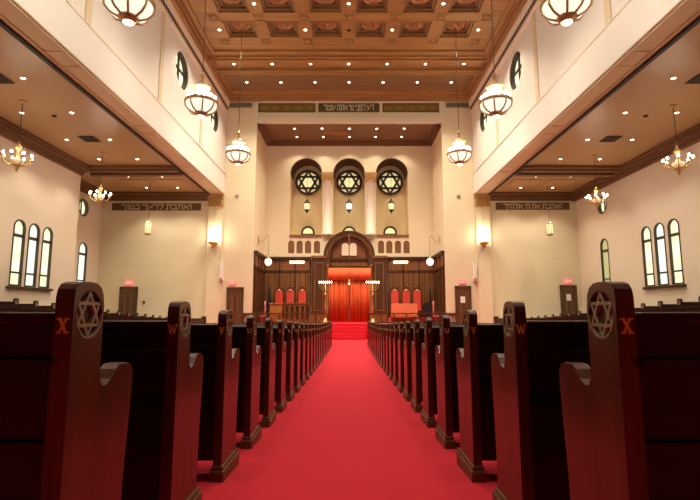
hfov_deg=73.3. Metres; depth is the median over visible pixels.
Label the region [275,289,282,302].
cushion
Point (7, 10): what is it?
trim
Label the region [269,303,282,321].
desk
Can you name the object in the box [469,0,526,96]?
trim
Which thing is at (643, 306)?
pew
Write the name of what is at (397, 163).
trim
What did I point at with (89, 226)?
wall
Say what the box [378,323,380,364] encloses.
pew
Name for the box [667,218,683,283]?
window
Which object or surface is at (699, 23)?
trim
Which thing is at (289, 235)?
trim
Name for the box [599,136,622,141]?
ceiling vent
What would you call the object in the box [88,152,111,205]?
chandelier
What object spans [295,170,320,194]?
window
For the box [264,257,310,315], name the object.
wall
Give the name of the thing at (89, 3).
trim
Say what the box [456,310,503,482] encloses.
pew
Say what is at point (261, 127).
trim
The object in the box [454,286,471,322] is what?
door
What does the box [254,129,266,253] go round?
wall
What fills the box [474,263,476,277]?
speaker grille
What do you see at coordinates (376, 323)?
pew
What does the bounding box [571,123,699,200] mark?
trim
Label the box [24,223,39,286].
window
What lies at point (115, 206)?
sign
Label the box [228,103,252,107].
air vent
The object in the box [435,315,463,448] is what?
pew
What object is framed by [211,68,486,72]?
trim
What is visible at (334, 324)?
floor
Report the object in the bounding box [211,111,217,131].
window
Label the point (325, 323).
pew
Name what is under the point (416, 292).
cushion
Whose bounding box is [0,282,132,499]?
pew
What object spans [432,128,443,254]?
wall
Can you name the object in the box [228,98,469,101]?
trim
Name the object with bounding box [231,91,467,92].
trim
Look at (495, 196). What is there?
trim
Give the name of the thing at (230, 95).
trim
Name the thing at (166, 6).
trim
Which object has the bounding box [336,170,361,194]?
window
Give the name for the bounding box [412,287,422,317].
chair
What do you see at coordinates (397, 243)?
trim
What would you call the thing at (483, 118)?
window
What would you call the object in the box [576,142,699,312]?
wall
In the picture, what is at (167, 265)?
wall
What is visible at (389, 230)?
window
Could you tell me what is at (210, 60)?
trim
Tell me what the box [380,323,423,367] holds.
pew
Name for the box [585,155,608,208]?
chandelier
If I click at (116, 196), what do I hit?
trim
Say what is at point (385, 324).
pew
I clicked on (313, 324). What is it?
pew
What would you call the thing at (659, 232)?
window
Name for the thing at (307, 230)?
window
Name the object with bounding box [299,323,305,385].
pew
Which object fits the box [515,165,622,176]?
beam
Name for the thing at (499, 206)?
sign
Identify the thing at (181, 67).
window
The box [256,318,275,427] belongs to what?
pew
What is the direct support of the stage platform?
on the floor at (334, 324)
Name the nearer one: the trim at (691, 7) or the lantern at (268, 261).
the trim at (691, 7)
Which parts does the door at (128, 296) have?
panel, molding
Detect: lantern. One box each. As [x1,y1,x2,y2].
[144,183,151,235]
[258,236,271,265]
[303,162,309,212]
[346,199,352,212]
[388,199,394,212]
[426,236,440,265]
[546,186,553,235]
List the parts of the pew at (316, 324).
panel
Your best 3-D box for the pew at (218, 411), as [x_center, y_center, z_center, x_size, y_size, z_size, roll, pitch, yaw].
[-3.769,0.986,3.281,5.918,1.126,0.460,0,-7,0]
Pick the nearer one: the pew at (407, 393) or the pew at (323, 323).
the pew at (407, 393)
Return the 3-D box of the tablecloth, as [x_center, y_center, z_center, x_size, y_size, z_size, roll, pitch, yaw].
[3.140,3.495,27.277,1.513,0.775,0.714,0,-7,0]
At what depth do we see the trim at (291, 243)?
30.32 m
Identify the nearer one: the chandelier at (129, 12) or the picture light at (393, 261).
the chandelier at (129, 12)
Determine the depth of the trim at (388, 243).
30.32 m
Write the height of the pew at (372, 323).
1.126 m
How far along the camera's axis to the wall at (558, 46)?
18.14 m
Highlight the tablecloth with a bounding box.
[391,303,417,316]
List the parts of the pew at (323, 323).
panel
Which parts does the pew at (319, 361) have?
panel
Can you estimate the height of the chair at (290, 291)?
1.915 m
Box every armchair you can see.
[258,301,265,321]
[433,301,440,321]
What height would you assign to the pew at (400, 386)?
1.126 m
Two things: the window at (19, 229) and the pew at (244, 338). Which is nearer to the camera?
the pew at (244, 338)
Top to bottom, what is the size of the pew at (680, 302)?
1.126 m
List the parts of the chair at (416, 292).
frame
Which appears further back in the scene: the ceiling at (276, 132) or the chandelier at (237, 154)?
the ceiling at (276, 132)
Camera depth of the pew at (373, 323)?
16.14 m
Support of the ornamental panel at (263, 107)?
attached to the wall at (167, 265)
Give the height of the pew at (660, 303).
1.126 m
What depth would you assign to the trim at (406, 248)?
30.32 m
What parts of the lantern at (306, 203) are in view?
glass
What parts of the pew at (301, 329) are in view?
panel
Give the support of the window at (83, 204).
in the wall at (89, 226)
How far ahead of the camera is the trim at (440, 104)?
27.83 m
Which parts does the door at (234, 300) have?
panel, molding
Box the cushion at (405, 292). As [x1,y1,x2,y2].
[402,289,409,302]
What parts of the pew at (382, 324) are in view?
panel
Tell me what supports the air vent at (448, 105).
in the wall at (167, 265)
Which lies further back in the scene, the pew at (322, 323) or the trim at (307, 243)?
the trim at (307, 243)
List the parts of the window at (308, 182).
pane, pane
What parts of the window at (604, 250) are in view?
pane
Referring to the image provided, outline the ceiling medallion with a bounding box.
[323,132,347,134]
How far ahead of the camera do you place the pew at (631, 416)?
1.42 m
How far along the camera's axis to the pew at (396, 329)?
8.34 m
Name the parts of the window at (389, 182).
pane, pane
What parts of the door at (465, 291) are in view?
molding, panel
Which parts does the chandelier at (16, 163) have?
lamp shade, cord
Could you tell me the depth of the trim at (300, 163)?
31.56 m
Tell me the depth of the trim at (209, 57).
23.03 m
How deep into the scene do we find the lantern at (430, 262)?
27.84 m
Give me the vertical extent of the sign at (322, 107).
0.572 m
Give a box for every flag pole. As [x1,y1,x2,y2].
[266,284,270,317]
[429,286,432,317]
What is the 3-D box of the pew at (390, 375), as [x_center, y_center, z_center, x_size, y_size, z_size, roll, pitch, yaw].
[3.738,2.020,9.360,5.918,1.126,0.460,0,-7,0]
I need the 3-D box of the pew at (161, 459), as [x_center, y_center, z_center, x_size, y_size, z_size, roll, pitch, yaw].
[-3.769,0.832,2.414,5.918,1.126,0.460,0,-7,0]
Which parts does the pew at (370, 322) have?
rail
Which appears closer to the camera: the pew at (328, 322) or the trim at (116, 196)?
the pew at (328, 322)
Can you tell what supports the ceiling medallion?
attached to the ceiling at (276, 132)
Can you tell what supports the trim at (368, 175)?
attached to the wall at (417, 160)
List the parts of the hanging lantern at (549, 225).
glass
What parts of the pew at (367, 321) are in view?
rail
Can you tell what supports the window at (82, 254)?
in the wall at (89, 226)
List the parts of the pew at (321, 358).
panel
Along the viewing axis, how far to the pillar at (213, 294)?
26.54 m
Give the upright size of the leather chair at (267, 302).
0.980 m
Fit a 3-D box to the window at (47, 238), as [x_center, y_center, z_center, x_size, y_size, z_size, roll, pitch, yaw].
[-12.660,0.299,19.479,0.160,2.532,0.654,0,-7,0]
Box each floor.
[196,339,497,499]
[332,322,366,338]
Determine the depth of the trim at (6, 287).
18.22 m
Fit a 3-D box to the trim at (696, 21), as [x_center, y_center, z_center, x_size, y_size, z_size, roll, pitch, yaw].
[7.995,-5.179,11.549,0.110,0.080,31.600,0,-7,0]
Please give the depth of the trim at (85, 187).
25.18 m
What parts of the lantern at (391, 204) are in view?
glass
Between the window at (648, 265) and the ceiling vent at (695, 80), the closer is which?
the ceiling vent at (695, 80)
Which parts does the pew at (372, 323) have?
panel, rail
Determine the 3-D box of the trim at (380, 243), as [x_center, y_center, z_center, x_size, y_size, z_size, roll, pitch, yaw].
[2.000,-0.190,30.333,0.420,0.840,0.060,0,-7,0]
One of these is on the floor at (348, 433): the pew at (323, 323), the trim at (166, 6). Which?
the pew at (323, 323)
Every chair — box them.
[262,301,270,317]
[274,287,283,310]
[286,287,294,302]
[297,287,306,302]
[390,287,399,317]
[401,287,411,317]
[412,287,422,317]
[421,302,432,316]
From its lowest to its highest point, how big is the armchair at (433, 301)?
1.260 m
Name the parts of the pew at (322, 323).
panel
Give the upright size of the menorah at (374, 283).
2.460 m
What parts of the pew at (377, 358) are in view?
panel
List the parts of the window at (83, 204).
pane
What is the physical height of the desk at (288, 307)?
1.160 m
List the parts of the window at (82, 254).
pane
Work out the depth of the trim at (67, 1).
15.53 m
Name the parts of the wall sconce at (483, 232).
glass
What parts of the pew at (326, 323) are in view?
rail, panel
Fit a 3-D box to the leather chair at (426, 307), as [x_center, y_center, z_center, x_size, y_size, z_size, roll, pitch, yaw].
[4.550,3.657,27.508,0.714,1.192,0.640,0,-7,0]
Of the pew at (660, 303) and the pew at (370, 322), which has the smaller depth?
the pew at (660, 303)
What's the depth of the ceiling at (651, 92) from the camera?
16.63 m
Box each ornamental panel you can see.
[258,103,314,111]
[382,103,438,111]
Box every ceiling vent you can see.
[0,73,14,83]
[77,136,100,141]
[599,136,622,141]
[685,73,699,83]
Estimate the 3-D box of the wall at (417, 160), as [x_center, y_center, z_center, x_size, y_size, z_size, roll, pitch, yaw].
[-0.050,-0.917,31.117,10.900,12.900,1.500,0,-7,0]
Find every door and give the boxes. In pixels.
[118,287,137,314]
[226,287,243,322]
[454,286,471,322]
[559,285,577,314]
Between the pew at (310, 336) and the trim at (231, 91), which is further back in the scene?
the trim at (231, 91)
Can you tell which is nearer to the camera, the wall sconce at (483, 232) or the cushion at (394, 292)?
the wall sconce at (483, 232)
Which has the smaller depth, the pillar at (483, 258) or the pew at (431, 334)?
the pew at (431, 334)
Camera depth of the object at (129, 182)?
24.57 m
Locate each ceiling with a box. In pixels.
[0,27,203,191]
[177,0,520,93]
[264,124,433,140]
[495,24,699,191]
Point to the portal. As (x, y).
(345, 249)
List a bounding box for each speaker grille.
[220,263,221,277]
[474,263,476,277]
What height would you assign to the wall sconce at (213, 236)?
2.460 m
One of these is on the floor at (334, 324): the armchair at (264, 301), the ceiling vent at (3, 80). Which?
the armchair at (264, 301)
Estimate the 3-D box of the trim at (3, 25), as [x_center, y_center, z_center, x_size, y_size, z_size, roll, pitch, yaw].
[-8.095,-5.179,11.549,0.110,0.080,31.600,0,-7,0]
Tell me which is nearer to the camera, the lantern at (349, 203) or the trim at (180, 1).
the trim at (180, 1)
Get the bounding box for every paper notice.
[460,296,464,302]
[566,294,570,300]
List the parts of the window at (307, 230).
pane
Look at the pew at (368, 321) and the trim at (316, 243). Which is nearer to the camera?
the pew at (368, 321)
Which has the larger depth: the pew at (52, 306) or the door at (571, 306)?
the door at (571, 306)
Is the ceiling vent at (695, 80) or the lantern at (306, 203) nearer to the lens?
the ceiling vent at (695, 80)
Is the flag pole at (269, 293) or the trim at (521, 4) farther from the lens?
the flag pole at (269, 293)
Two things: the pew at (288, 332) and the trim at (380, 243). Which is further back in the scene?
the trim at (380, 243)
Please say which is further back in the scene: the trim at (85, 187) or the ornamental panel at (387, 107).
the ornamental panel at (387, 107)
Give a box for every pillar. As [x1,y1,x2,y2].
[204,207,223,322]
[322,180,331,235]
[366,180,375,235]
[475,207,493,322]
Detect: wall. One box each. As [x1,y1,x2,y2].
[0,136,80,305]
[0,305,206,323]
[68,0,226,171]
[73,192,102,282]
[97,102,582,322]
[252,251,266,321]
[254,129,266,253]
[264,146,433,321]
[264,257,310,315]
[292,166,405,234]
[387,257,433,317]
[431,251,445,320]
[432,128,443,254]
[472,0,627,170]
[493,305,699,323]
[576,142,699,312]
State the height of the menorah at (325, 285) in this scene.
2.460 m
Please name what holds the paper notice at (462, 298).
attached to the door at (465, 291)
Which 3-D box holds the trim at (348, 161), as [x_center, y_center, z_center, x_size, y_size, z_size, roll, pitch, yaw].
[-0.060,-5.452,31.701,2.090,1.045,1.470,0,-7,0]
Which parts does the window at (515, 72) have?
pane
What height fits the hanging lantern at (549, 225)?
2.760 m
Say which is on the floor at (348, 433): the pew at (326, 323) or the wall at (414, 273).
the pew at (326, 323)
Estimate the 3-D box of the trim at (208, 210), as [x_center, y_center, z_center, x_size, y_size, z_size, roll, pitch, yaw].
[-7.725,1.146,26.546,0.790,7.250,0.025,0,-7,0]
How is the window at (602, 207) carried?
in the wall at (651, 195)
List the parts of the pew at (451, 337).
panel, rail, backrest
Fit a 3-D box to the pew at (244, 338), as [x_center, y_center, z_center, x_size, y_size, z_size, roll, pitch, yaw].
[-3.769,1.139,4.149,5.918,1.126,0.460,0,-7,0]
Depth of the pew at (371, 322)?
17.88 m
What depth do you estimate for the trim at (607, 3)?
18.09 m
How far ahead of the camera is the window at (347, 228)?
31.84 m
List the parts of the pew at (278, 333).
backrest, panel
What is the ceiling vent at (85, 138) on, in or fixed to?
in the ceiling at (46, 93)
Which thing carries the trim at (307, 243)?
attached to the wall at (417, 160)
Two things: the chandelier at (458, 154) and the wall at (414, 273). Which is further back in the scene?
the wall at (414, 273)
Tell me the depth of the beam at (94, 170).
22.06 m
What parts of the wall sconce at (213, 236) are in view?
glass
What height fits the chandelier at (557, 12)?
6.430 m
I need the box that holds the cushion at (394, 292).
[391,289,398,302]
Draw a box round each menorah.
[319,281,331,321]
[366,281,379,321]
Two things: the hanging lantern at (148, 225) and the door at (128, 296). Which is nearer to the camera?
the hanging lantern at (148, 225)
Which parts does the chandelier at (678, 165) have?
cord, lamp shade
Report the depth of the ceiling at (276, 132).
29.42 m
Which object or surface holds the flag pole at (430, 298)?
on the stage platform
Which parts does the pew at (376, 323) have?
panel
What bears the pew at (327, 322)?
on the floor at (348, 433)
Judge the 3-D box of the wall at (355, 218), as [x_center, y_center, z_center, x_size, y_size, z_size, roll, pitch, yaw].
[0.000,-3.193,32.239,11.000,6.700,0.150,0,-7,0]
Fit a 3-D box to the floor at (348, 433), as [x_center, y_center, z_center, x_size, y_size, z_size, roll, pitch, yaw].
[0.000,2.467,10.573,16.000,0.984,31.600,0,-7,0]
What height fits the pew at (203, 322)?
1.126 m
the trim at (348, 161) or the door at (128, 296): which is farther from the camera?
the trim at (348, 161)
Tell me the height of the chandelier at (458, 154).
6.430 m
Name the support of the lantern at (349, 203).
hanging from the wall at (417, 160)
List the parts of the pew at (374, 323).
panel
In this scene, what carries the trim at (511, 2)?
attached to the ceiling at (268, 24)
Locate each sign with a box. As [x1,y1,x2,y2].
[112,203,200,210]
[125,281,132,284]
[318,103,379,111]
[496,202,569,209]
[564,279,571,282]
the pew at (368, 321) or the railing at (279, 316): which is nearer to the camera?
the pew at (368, 321)
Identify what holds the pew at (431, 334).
on the floor at (348, 433)
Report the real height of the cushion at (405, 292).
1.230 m
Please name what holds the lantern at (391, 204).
hanging from the wall at (417, 160)
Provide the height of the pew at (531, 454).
1.126 m
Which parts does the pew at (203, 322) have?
rail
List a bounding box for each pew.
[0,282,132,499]
[0,298,18,305]
[19,301,38,307]
[38,303,55,308]
[100,301,203,499]
[190,310,239,482]
[202,321,331,343]
[232,315,261,448]
[233,322,329,349]
[233,323,327,352]
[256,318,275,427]
[257,323,323,358]
[273,320,286,412]
[273,323,318,367]
[284,321,294,400]
[292,322,300,392]
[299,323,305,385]
[304,323,309,379]
[308,323,312,375]
[312,323,315,371]
[317,323,320,364]
[320,323,322,361]
[323,323,325,356]
[325,323,326,354]
[327,322,328,351]
[367,321,496,345]
[368,321,502,345]
[369,322,462,349]
[370,322,371,350]
[371,323,462,352]
[372,323,373,354]
[373,323,375,356]
[375,323,439,358]
[376,323,378,361]
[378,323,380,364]
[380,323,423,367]
[383,323,386,371]
[385,323,389,375]
[388,323,393,379]
[392,323,398,385]
[397,322,404,392]
[403,321,413,400]
[411,320,423,412]
[421,318,439,427]
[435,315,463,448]
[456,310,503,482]
[491,301,589,499]
[559,282,699,499]
[641,303,657,308]
[658,301,676,307]
[677,299,698,305]
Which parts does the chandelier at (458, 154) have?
cord, drum glass, bowl glass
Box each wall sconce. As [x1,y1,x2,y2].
[208,205,218,247]
[478,205,488,247]
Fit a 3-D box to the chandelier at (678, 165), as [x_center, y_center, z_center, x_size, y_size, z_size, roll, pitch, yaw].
[10.600,-3.569,15.275,0.861,2.350,0.861,-2,-7,12]
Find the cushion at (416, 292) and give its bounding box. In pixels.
[413,289,420,308]
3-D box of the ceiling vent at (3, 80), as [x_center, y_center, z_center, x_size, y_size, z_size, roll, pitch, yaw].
[-10.200,-4.952,13.586,0.600,0.035,0.600,0,-7,0]
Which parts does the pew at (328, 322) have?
rail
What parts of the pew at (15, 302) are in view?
panel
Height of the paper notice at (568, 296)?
0.360 m
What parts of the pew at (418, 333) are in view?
panel, backrest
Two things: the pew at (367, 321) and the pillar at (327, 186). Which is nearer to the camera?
the pew at (367, 321)
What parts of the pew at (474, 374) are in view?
panel, rail, backrest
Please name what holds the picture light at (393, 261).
attached to the wall at (414, 273)
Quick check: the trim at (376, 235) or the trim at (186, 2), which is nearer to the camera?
the trim at (186, 2)
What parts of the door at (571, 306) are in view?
panel, molding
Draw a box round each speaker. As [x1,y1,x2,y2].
[219,262,223,280]
[473,262,476,280]
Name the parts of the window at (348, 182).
pane, pane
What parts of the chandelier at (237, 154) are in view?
drum glass, bowl glass, cord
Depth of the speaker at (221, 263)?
26.40 m
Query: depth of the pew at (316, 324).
11.83 m
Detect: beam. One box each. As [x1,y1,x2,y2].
[86,165,182,176]
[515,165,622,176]
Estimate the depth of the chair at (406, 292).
29.25 m
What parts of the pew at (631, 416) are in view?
panel, rail, backrest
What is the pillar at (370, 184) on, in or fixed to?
attached to the wall at (417, 160)
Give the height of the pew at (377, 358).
1.126 m
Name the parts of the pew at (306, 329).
panel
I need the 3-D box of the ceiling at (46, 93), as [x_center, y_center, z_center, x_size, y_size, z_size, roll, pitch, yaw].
[-11.225,-5.278,11.562,6.150,0.100,31.600,0,-7,0]
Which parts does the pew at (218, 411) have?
backrest, rail, panel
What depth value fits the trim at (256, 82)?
25.69 m
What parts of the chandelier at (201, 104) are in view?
bowl glass, drum glass, drum frame, cord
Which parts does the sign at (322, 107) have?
sign frame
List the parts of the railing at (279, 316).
rail, rail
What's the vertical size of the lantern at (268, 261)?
1.810 m
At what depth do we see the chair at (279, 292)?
29.24 m
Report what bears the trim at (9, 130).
attached to the wall at (45, 193)
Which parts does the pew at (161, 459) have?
backrest, rail, panel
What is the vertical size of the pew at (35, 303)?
1.126 m
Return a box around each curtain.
[328,268,370,321]
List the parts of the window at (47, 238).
pane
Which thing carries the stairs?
on the floor at (348, 433)
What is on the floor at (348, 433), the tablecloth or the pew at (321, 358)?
the pew at (321, 358)
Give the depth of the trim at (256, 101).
27.89 m
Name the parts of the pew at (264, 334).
backrest, rail, panel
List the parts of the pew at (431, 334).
panel, rail, backrest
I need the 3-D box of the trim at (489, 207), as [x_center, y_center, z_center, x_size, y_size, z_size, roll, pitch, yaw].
[7.625,1.146,26.546,0.790,7.250,0.025,0,-7,0]
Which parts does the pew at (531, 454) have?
panel, rail, backrest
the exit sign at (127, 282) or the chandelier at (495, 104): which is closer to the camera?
the chandelier at (495, 104)
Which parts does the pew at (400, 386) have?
panel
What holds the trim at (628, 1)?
attached to the wall at (558, 46)
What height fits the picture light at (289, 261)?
0.170 m
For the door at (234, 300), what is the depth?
26.37 m
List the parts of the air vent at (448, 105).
grille frame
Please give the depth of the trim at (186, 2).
20.36 m
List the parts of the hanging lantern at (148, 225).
glass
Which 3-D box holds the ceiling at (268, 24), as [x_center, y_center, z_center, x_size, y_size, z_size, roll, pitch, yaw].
[-0.050,-11.024,12.295,16.200,0.355,31.600,0,-7,0]
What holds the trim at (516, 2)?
attached to the ceiling at (268, 24)
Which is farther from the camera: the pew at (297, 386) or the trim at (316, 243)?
the trim at (316, 243)
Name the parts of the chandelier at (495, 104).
cord, drum glass, drum frame, bowl glass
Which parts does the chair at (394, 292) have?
frame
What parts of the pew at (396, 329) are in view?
panel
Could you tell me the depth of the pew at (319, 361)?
12.72 m
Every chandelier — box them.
[1,100,33,171]
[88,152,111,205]
[102,0,155,25]
[184,0,218,117]
[225,23,250,165]
[447,23,471,165]
[478,0,512,117]
[540,0,592,25]
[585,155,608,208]
[661,104,694,174]
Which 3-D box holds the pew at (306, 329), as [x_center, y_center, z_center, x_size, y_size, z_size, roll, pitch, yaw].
[-3.769,2.020,9.360,5.918,1.126,0.460,0,-7,0]
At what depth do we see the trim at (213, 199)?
26.99 m
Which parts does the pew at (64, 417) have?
backrest, rail, panel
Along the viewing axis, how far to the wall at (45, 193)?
19.01 m
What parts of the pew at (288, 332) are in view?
backrest, panel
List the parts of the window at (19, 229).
pane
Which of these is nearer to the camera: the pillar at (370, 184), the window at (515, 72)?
the window at (515, 72)
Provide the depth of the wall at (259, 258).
27.80 m
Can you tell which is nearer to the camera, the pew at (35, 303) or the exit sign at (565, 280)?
the pew at (35, 303)
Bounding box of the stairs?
[332,327,364,339]
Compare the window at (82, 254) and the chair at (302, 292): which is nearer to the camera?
the window at (82, 254)
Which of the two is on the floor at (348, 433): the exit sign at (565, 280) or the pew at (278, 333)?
the pew at (278, 333)
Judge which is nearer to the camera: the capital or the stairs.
the stairs
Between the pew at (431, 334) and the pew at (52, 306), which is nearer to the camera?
the pew at (431, 334)
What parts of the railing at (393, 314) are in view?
rail, rail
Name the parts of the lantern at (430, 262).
globe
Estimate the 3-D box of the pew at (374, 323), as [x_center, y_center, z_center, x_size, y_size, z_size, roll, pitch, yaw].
[3.738,2.966,15.449,5.918,1.126,0.460,0,-7,0]
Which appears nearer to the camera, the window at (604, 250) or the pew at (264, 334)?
the pew at (264, 334)
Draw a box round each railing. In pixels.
[242,313,328,322]
[368,313,455,322]
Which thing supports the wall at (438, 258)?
attached to the wall at (436, 146)
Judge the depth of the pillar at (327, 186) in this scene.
30.37 m
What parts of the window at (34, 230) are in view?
pane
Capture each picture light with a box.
[289,261,304,262]
[393,261,407,262]
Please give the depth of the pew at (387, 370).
10.07 m
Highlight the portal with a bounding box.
[311,230,387,321]
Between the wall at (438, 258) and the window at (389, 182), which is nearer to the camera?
the wall at (438, 258)
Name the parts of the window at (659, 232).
pane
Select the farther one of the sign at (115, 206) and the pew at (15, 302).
the sign at (115, 206)
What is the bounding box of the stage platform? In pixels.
[388,318,437,321]
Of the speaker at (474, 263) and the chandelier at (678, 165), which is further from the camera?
the speaker at (474, 263)
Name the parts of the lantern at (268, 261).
globe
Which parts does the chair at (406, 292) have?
frame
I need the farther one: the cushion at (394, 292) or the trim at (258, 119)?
the cushion at (394, 292)
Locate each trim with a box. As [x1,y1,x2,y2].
[0,0,224,194]
[0,19,209,194]
[0,26,202,190]
[0,116,88,175]
[5,286,52,290]
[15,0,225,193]
[65,0,225,174]
[80,179,106,200]
[84,0,204,146]
[104,192,207,200]
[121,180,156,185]
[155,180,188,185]
[156,0,229,112]
[170,0,228,96]
[179,0,230,92]
[183,0,213,53]
[204,210,221,315]
[207,194,224,206]
[208,56,489,58]
[209,59,488,61]
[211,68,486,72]
[213,50,484,53]
[217,73,480,74]
[224,75,473,89]
[228,94,469,97]
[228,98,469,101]
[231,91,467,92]
[255,103,441,121]
[256,101,441,102]
[256,117,441,121]
[258,124,440,145]
[288,241,293,252]
[289,235,321,236]
[290,158,321,179]
[296,241,302,252]
[305,241,310,252]
[314,241,319,252]
[333,158,364,179]
[364,172,376,180]
[376,158,407,179]
[376,235,408,236]
[378,241,383,252]
[386,241,391,252]
[395,241,400,252]
[403,241,409,252]
[468,0,518,92]
[468,0,540,112]
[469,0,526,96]
[472,0,630,174]
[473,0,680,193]
[474,0,699,193]
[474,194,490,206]
[476,207,493,322]
[484,0,514,53]
[488,16,699,194]
[490,192,574,200]
[494,23,699,191]
[495,0,611,146]
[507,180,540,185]
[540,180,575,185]
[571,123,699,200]
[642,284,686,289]
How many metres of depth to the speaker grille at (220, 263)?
26.40 m
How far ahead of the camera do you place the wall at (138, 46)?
18.11 m
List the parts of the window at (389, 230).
pane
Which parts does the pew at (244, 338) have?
rail, backrest, panel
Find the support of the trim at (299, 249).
attached to the wall at (417, 160)
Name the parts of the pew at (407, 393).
panel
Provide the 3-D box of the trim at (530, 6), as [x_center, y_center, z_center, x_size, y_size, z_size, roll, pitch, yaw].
[7.120,-10.491,12.227,0.160,0.790,31.600,0,-7,0]
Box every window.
[8,219,25,285]
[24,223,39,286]
[38,227,52,287]
[76,242,87,281]
[79,199,88,216]
[176,51,187,89]
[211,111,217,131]
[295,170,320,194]
[301,226,314,234]
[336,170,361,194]
[343,226,354,230]
[377,170,402,194]
[383,226,396,234]
[480,112,486,131]
[510,51,521,89]
[598,196,606,213]
[600,238,610,281]
[641,226,654,286]
[653,223,668,285]
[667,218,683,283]
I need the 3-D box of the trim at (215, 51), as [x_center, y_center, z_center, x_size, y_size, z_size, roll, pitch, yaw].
[-0.050,-9.530,22.599,13.140,0.110,0.180,0,-7,0]
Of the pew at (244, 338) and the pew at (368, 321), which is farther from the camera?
the pew at (368, 321)
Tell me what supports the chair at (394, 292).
on the stage platform
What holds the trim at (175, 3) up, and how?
attached to the ceiling at (268, 24)
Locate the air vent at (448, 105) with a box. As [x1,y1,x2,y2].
[446,103,469,107]
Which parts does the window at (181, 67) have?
pane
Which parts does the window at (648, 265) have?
pane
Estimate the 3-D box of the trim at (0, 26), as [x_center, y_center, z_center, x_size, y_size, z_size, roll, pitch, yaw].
[-8.200,-5.363,11.572,0.100,0.330,31.600,0,-7,0]
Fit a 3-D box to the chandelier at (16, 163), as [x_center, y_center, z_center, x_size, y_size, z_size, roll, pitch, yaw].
[-10.500,-3.612,14.938,0.861,2.350,0.861,-2,-7,12]
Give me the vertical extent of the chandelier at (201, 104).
6.430 m
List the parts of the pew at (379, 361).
panel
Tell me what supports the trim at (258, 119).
attached to the wall at (167, 265)
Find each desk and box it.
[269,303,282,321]
[283,303,310,321]
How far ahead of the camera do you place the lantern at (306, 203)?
31.21 m

